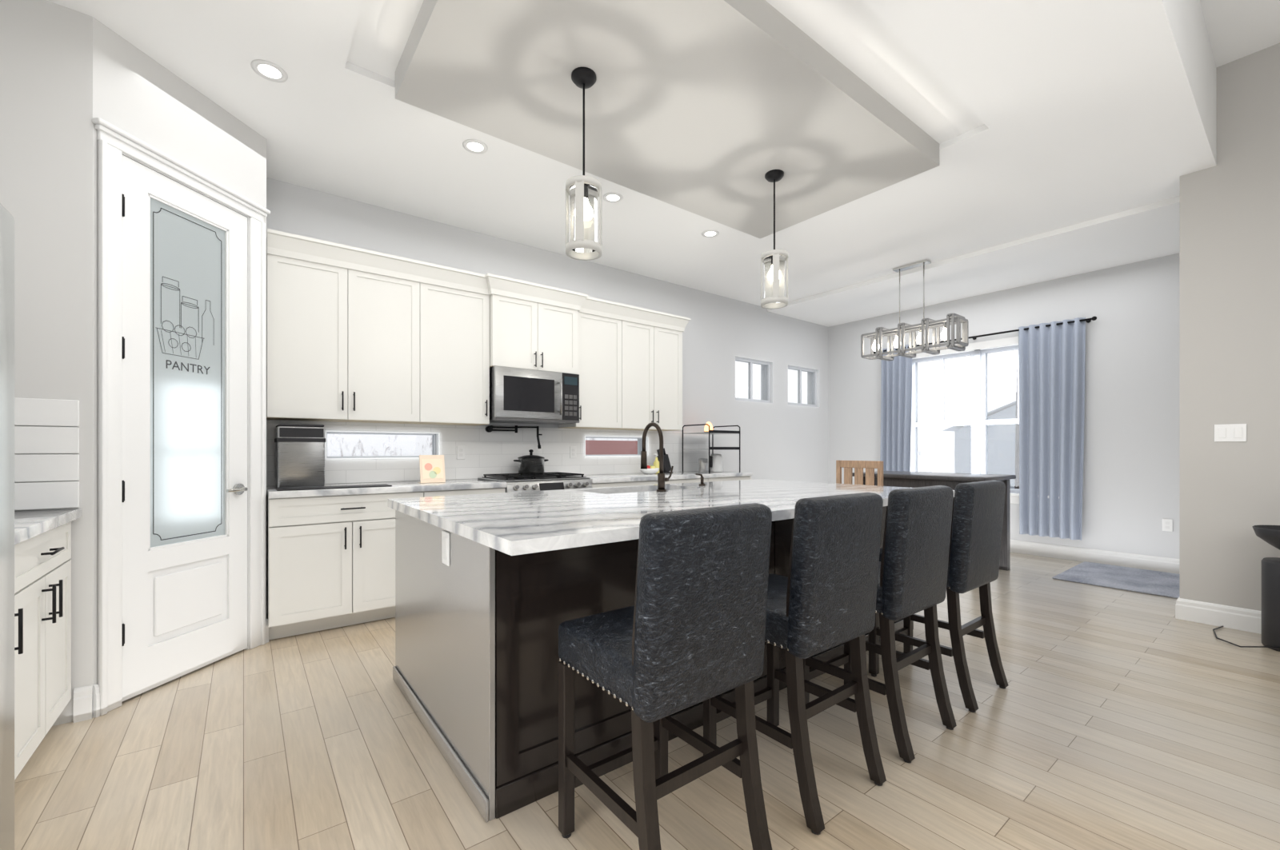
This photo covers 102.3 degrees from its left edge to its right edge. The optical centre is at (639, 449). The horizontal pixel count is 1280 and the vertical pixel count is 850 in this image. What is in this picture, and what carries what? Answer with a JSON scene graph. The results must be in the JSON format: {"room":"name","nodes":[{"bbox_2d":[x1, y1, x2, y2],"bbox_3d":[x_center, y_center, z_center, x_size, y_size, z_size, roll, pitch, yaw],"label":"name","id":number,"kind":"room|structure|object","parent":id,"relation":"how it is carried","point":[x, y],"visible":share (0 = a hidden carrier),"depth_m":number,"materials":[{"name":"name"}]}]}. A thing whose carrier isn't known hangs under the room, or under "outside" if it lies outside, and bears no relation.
{"room":"kitchen","nodes":[
{"label":"kitchen","id":0,"kind":"room"},
{"bbox_2d":[0,0,266,726],"bbox_3d":[-2.576,-0.360,2.657,0.540,3.050,1.756,0,0,11],"label":"wall","id":1,"kind":"structure","parent":0,"point":[62,68],"depth_m":2.21,"materials":[{"name":"beige paint"}]},
{"bbox_2d":[14,397,79,510],"bbox_3d":[-2.659,0.018,2.022,0.630,0.460,0.012,0,0,-38],"label":"backsplash","id":2,"kind":"structure","parent":1,"relation":"attached to","point":[27,411],"depth_m":2.15,"materials":[{"name":"white tile"}]},
{"bbox_2d":[73,684,92,723],"bbox_3d":[-2.398,1.094,2.220,0.055,0.142,0.018,0,0,-38],"label":"baseboard return","id":3,"kind":"object","parent":1,"relation":"attached to","point":[82,696],"depth_m":2.21,"materials":[{"name":"white wood"}]},
{"bbox_2d":[92,684,99,717],"bbox_3d":[-2.371,1.094,2.249,0.022,0.142,0.022,0,0,-38],"label":"baseboard","id":4,"kind":"structure","parent":1,"relation":"attached to","point":[96,695],"depth_m":2.24,"materials":[{"name":"white wood"}]},
{"bbox_2d":[92,117,270,715],"bbox_3d":[-2.363,-0.139,2.681,0.162,2.608,0.888,0,0,7],"label":"trim","id":5,"kind":"structure","parent":1,"relation":"attached to","point":[113,142],"depth_m":2.33,"materials":[{"name":"white wood"}]},
{"bbox_2d":[121,154,247,702],"bbox_3d":[-2.312,-0.099,2.675,0.099,2.503,0.652,0,0,7],"label":"pantry door","id":6,"kind":"structure","parent":1,"relation":"in","point":[184,252],"depth_m":2.63,"materials":[{"name":"white wood"}]},
{"bbox_2d":[121,193,124,646],"bbox_3d":[-2.363,-0.135,2.354,0.014,2.060,0.021,0,0,-38],"label":"trim door hinges","id":7,"kind":"object","parent":6,"relation":"attached to","point":[122,195],"depth_m":2.35,"materials":[{"name":"metal"}]},
{"bbox_2d":[265,618,268,643],"bbox_3d":[-2.259,1.094,3.111,0.018,0.142,0.030,0,0,7],"label":"baseboard","id":8,"kind":"structure","parent":1,"relation":"attached to","point":[266,620],"depth_m":3.11,"materials":[{"name":"white wood"}]},
{"bbox_2d":[166,360,209,374],"bbox_3d":[-2.339,-0.426,2.675,0.001,0.042,0.229,0,0,7],"label":"lettering","id":9,"kind":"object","parent":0,"point":[182,364],"depth_m":2.65},
{"bbox_2d":[266,177,827,486],"bbox_3d":[-0.468,-0.510,5.317,8.540,3.350,0.200,0,0,-38],"label":"wall","id":10,"kind":"structure","parent":0,"point":[781,441],"depth_m":6.05,"materials":[{"name":"grey paint"}]},
{"bbox_2d":[266,228,690,431],"bbox_3d":[-1.008,-0.801,4.494,3.644,1.188,0.438,0,0,-38],"label":"upper cabinet","id":11,"kind":"object","parent":10,"relation":"attached to","point":[354,334],"visible":0.95,"depth_m":3.92,"materials":[{"name":"white wood"}]},
{"bbox_2d":[489,366,579,424],"bbox_3d":[-0.961,-0.457,4.514,0.780,0.433,0.460,0,0,-38],"label":"microwave","id":12,"kind":"object","parent":11,"relation":"attached to","point":[522,396],"visible":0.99,"depth_m":4.34,"materials":[{"name":"silver metal"}]},
{"bbox_2d":[324,430,648,459],"bbox_3d":[-1.124,-0.035,4.717,3.027,0.217,0.071,0,0,-38],"label":"trim","id":13,"kind":"structure","parent":10,"relation":"attached to","point":[438,434],"depth_m":4.16,"materials":[{"name":"white"}]},
{"bbox_2d":[485,425,542,448],"bbox_3d":[-1.110,-0.111,4.545,0.489,0.207,0.086,0,0,-14],"label":"pot filler","id":14,"kind":"object","parent":10,"relation":"attached to","point":[488,429],"visible":1,"depth_m":4.56,"materials":[{"name":"black metal"}]},
{"bbox_2d":[14,552,1279,849],"bbox_3d":[1.909,1.225,2.225,8.540,0.120,8.000,0,0,-38],"label":"floor","id":15,"kind":"structure","parent":0,"point":[1120,722],"depth_m":1.93,"materials":[{"name":"brown wood"}]},
{"bbox_2d":[0,203,14,849],"bbox_3d":[-1.610,0.268,0.774,0.782,1.786,0.950,0,0,-38],"label":"refrigerator","id":16,"kind":"object","parent":15,"relation":"on","point":[6,218],"visible":1,"depth_m":1.29,"materials":[{"name":"silver metal"}]},
{"bbox_2d":[14,508,81,779],"bbox_3d":[-2.308,0.706,1.572,0.652,0.911,1.126,0,0,-38],"label":"base cabinet","id":17,"kind":"object","parent":15,"relation":"on","point":[42,538],"visible":0.73,"depth_m":1.86,"materials":[{"name":"white wood"}]},
{"bbox_2d":[266,420,752,639],"bbox_3d":[-0.668,0.479,4.623,4.342,1.372,0.654,0,0,-38],"label":"base cabinet","id":18,"kind":"object","parent":15,"relation":"on","point":[330,553],"visible":0.38,"depth_m":3.47,"materials":[{"name":"white wood"}]},
{"bbox_2d":[274,424,325,487],"bbox_3d":[-2.298,0.042,3.481,0.264,0.415,0.370,0,0,-38],"label":"ice maker","id":19,"kind":"object","parent":18,"relation":"on","point":[299,449],"visible":0.93,"depth_m":3.34,"materials":[{"name":"silver metal"}]},
{"bbox_2d":[276,484,391,491],"bbox_3d":[-1.988,0.245,3.372,0.640,0.008,0.170,0,0,-38],"label":"mat","id":20,"kind":"object","parent":18,"relation":"on","point":[382,485],"visible":1,"depth_m":3.31,"materials":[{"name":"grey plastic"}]},
{"bbox_2d":[418,455,445,483],"bbox_3d":[-1.575,0.144,3.902,0.180,0.209,0.074,0,0,-38],"label":"greeting card","id":21,"kind":"object","parent":18,"relation":"on","point":[432,467],"visible":1,"depth_m":3.88,"materials":[{"name":"beige paper"}]},
{"bbox_2d":[456,446,464,459],"bbox_3d":[-1.517,0.025,4.367,0.070,0.115,0.008,0,0,-38],"label":"backsplash outlet","id":22,"kind":"object","parent":18,"relation":"attached to","point":[460,450],"visible":1,"depth_m":4.36,"materials":[{"name":"white plastic"}]},
{"bbox_2d":[569,446,575,458],"bbox_3d":[-0.653,0.025,5.032,0.070,0.115,0.008,0,0,-38],"label":"backsplash outlet","id":23,"kind":"object","parent":18,"relation":"attached to","point":[572,449],"visible":1,"depth_m":5.03,"materials":[{"name":"white plastic"}]},
{"bbox_2d":[640,465,659,474],"bbox_3d":[0.098,0.204,5.286,0.200,0.090,0.200,0,0,-38],"label":"fruit bowl","id":24,"kind":"object","parent":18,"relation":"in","point":[650,470],"visible":0.92,"depth_m":5.23,"materials":[{"name":"white ceramic"}]},
{"bbox_2d":[653,453,659,473],"bbox_3d":[0.175,0.146,5.433,0.070,0.207,0.069,0,0,-38],"label":"soap bottle","id":25,"kind":"object","parent":18,"relation":"on","point":[656,464],"visible":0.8,"depth_m":5.41,"materials":[{"name":"yellow plastic"}]},
{"bbox_2d":[656,448,672,473],"bbox_3d":[0.262,0.116,5.563,0.162,0.267,0.100,0,0,-38],"label":"knife block","id":26,"kind":"object","parent":18,"relation":"on","point":[666,465],"visible":0.49,"depth_m":5.52,"materials":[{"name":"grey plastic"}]},
{"bbox_2d":[698,458,707,472],"bbox_3d":[0.695,0.172,5.707,0.104,0.155,0.104,0,0,-38],"label":"canister","id":27,"kind":"object","parent":18,"relation":"on","point":[702,462],"visible":1,"depth_m":5.66,"materials":[{"name":"silver metal"}]},
{"bbox_2d":[682,424,740,473],"bbox_3d":[0.800,-0.014,5.800,0.494,0.527,0.434,0,0,-38],"label":"rack","id":28,"kind":"object","parent":18,"relation":"on","point":[713,432],"visible":0.94,"depth_m":5.73,"materials":[{"name":"black metal"}]},
{"bbox_2d":[704,421,712,432],"bbox_3d":[0.770,-0.252,5.790,0.100,0.126,0.100,0,0,-38],"label":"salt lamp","id":29,"kind":"object","parent":28,"relation":"on","point":[706,427],"visible":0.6,"depth_m":5.76,"materials":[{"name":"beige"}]},
{"bbox_2d":[709,453,723,471],"bbox_3d":[0.861,0.147,5.832,0.150,0.205,0.156,0,0,10],"label":"canister","id":30,"kind":"object","parent":18,"relation":"on","point":[715,460],"visible":0.91,"depth_m":5.77,"materials":[{"name":"white plastic"}]},
{"bbox_2d":[477,472,591,492],"bbox_3d":[-0.888,0.688,4.419,0.770,0.955,0.685,0,0,-38],"label":"range","id":31,"kind":"object","parent":15,"relation":"on","point":[553,481],"visible":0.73,"depth_m":4.23,"materials":[{"name":"silver metal"}]},
{"bbox_2d":[513,449,548,474],"bbox_3d":[-0.961,0.103,4.555,0.324,0.212,0.236,0,0,-38],"label":"pot","id":32,"kind":"object","parent":31,"relation":"on","point":[530,464],"depth_m":4.46,"materials":[{"name":"black metal"}]},
{"bbox_2d":[558,503,771,849],"bbox_3d":[0.061,0.658,1.496,0.434,1.014,0.498,0,0,-38],"label":"stool","id":33,"kind":"object","parent":15,"relation":"on","point":[694,633],"visible":1,"depth_m":1.33,"materials":[{"name":"grey fabric"}]},
{"bbox_2d":[388,479,954,822],"bbox_3d":[0.337,0.708,2.900,2.910,0.915,1.526,0,0,-38],"label":"kitchen island","id":34,"kind":"object","parent":15,"relation":"on","point":[486,584],"visible":0.5,"depth_m":1.84,"materials":[{"name":"grey"}]},
{"bbox_2d":[640,422,705,491],"bbox_3d":[0.266,0.041,3.332,0.219,0.418,0.620,0,0,44],"label":"faucet","id":35,"kind":"object","parent":34,"relation":"on","point":[662,479],"visible":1,"depth_m":3.09,"materials":[{"name":"black metal"}]},
{"bbox_2d":[703,492,886,835],"bbox_3d":[0.544,0.658,1.868,0.434,1.014,0.498,0,0,-38],"label":"stool","id":36,"kind":"object","parent":15,"relation":"on","point":[826,601],"visible":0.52,"depth_m":1.67,"materials":[{"name":"grey fabric"}]},
{"bbox_2d":[836,460,883,486],"bbox_3d":[2.255,0.635,5.064,0.430,1.060,0.460,0,0,-38],"label":"dining chair","id":37,"kind":"object","parent":15,"relation":"on","point":[848,466],"visible":0.24,"depth_m":4.93,"materials":[{"name":"brown wood"}]},
{"bbox_2d":[803,485,956,763],"bbox_3d":[1.008,0.658,2.224,0.434,1.014,0.498,0,0,-38],"label":"stool","id":38,"kind":"object","parent":15,"relation":"on","point":[912,578],"visible":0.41,"depth_m":2.00,"materials":[{"name":"grey fabric"}]},
{"bbox_2d":[852,471,1015,570],"bbox_3d":[2.955,0.705,5.262,0.800,0.920,1.260,0,0,-38],"label":"dining table","id":39,"kind":"object","parent":15,"relation":"on","point":[890,478],"visible":0.48,"depth_m":4.99,"materials":[{"name":"black wood"}]},
{"bbox_2d":[868,480,1007,712],"bbox_3d":[1.488,0.658,2.593,0.434,1.014,0.498,0,0,-38],"label":"stool","id":40,"kind":"object","parent":15,"relation":"on","point":[978,511],"visible":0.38,"depth_m":2.37,"materials":[{"name":"grey fabric"}]},
{"bbox_2d":[1052,561,1179,599],"bbox_3d":[4.440,1.157,4.594,1.080,0.015,0.970,0,0,-38],"label":"rug","id":41,"kind":"object","parent":15,"relation":"on","point":[1158,583],"visible":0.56,"depth_m":4.62,"materials":[{"name":"fabric"}]},
{"bbox_2d":[1212,525,1279,651],"bbox_3d":[3.771,0.811,3.070,0.450,0.703,0.499,0,0,-38],"label":"air purifier","id":42,"kind":"object","parent":15,"relation":"on","point":[1270,534],"visible":1,"depth_m":3.01,"materials":[{"name":"grey plastic"}]},
{"bbox_2d":[47,0,1279,306],"bbox_3d":[1.909,-2.310,2.225,8.540,0.850,8.000,0,0,-38],"label":"ceiling","id":43,"kind":"structure","parent":0,"point":[1044,116],"depth_m":3.02,"materials":[{"name":"white paint"}]},
{"bbox_2d":[250,59,287,82],"bbox_3d":[-1.840,-1.883,2.561,0.149,0.005,0.154,0,0,-38],"label":"recessed light","id":44,"kind":"object","parent":43,"relation":"in","point":[269,70],"depth_m":2.56,"materials":[{"name":"white plastic"}]},
{"bbox_2d":[462,139,487,153],"bbox_3d":[-1.023,-1.883,3.199,0.148,0.005,0.153,0,0,-38],"label":"recessed light","id":45,"kind":"object","parent":43,"relation":"in","point":[472,146],"depth_m":3.20,"materials":[{"name":"white plastic"}]},
{"bbox_2d":[603,192,623,203],"bbox_3d":[-0.202,-1.883,3.846,0.150,0.005,0.152,0,0,-38],"label":"recessed light","id":46,"kind":"object","parent":43,"relation":"in","point":[613,198],"depth_m":3.85,"materials":[{"name":"white plastic"}]},
{"bbox_2d":[395,0,939,239],"bbox_3d":[0.318,-1.853,2.929,2.855,0.136,1.417,0,0,-38],"label":"ceiling panel","id":47,"kind":"object","parent":43,"relation":"attached to","point":[690,106],"visible":1,"depth_m":2.64,"materials":[{"name":"white paint"}]},
{"bbox_2d":[565,67,602,260],"bbox_3d":[-0.268,-1.360,2.462,0.172,0.850,0.172,0,0,-38],"label":"pendant light","id":48,"kind":"object","parent":47,"relation":"hanging from","point":[583,245],"visible":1,"depth_m":2.42,"materials":[{"name":"clear glass"}]},
{"bbox_2d":[760,169,787,309],"bbox_3d":[0.870,-1.360,3.340,0.172,0.850,0.172,0,0,-38],"label":"pendant light","id":49,"kind":"object","parent":47,"relation":"hanging from","point":[774,298],"visible":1,"depth_m":3.29,"materials":[{"name":"clear glass"}]},
{"bbox_2d":[701,229,719,237],"bbox_3d":[0.613,-1.883,4.488,0.150,0.005,0.150,0,0,-38],"label":"recessed light","id":50,"kind":"object","parent":43,"relation":"in","point":[707,234],"depth_m":4.49,"materials":[{"name":"white plastic"}]},
{"bbox_2d":[860,259,968,360],"bbox_3d":[2.769,-1.422,5.258,0.272,0.926,0.962,0,0,-38],"label":"chandelier","id":51,"kind":"object","parent":43,"relation":"hanging from","point":[952,319],"visible":1,"depth_m":5.19,"materials":[{"name":"silver metal"}]},
{"bbox_2d":[767,196,1179,327],"bbox_3d":[3.423,-1.863,5.761,1.430,0.045,3.840,0,0,-38],"label":"ceiling soffit","id":52,"kind":"structure","parent":0,"point":[1150,231],"depth_m":5.16,"materials":[{"name":"white paint"}]},
{"bbox_2d":[828,253,1179,559],"bbox_3d":[5.276,-0.785,4.688,0.200,3.900,7.800,0,0,-38],"label":"wall","id":53,"kind":"structure","parent":0,"point":[1131,458],"depth_m":5.22,"materials":[{"name":"grey paint"}]},
{"bbox_2d":[873,316,1096,540],"bbox_3d":[3.930,-0.215,6.163,0.132,2.300,2.344,0,0,-38],"label":"curtains","id":54,"kind":"object","parent":53,"relation":"attached to","point":[1052,355],"visible":0.77,"depth_m":5.56,"materials":[{"name":"blue fabric"}]},
{"bbox_2d":[911,336,1059,503],"bbox_3d":[4.051,-0.335,6.174,0.170,1.890,1.760,0,0,-38],"label":"window","id":55,"kind":"structure","parent":53,"relation":"in","point":[965,409],"depth_m":6.28,"materials":[{"name":"grey"}]},
{"bbox_2d":[1010,539,1179,574],"bbox_3d":[5.129,1.094,4.701,0.018,0.142,7.600,0,0,-38],"label":"baseboard","id":56,"kind":"structure","parent":53,"relation":"attached to","point":[1166,565],"depth_m":5.27,"materials":[{"name":"white wood"}]},
{"bbox_2d":[1162,519,1172,531],"bbox_3d":[4.995,0.715,4.881,0.008,0.115,0.070,0,0,-38],"label":"outlet","id":57,"kind":"object","parent":53,"relation":"attached to","point":[1167,524],"visible":1,"depth_m":4.88,"materials":[{"name":"white plastic"}]},
{"bbox_2d":[1179,43,1279,611],"bbox_3d":[4.922,-0.685,2.113,0.150,3.700,3.750,0,0,-38],"label":"wall","id":58,"kind":"structure","parent":0,"point":[1230,210],"depth_m":3.37,"materials":[{"name":"paint"}]},
{"bbox_2d":[1175,597,1261,634],"bbox_3d":[4.909,1.094,2.115,0.168,0.142,3.768,0,0,-38],"label":"baseboard","id":59,"kind":"structure","parent":58,"relation":"attached to","point":[1238,618],"depth_m":3.40,"materials":[{"name":"white wood"}]},
{"bbox_2d":[1214,424,1246,442],"bbox_3d":[3.855,-0.110,3.368,0.009,0.115,0.140,0,0,-38],"label":"light switch","id":60,"kind":"object","parent":58,"relation":"attached to","point":[1227,432],"visible":1,"depth_m":3.37,"materials":[{"name":"white plastic"}]}
]}

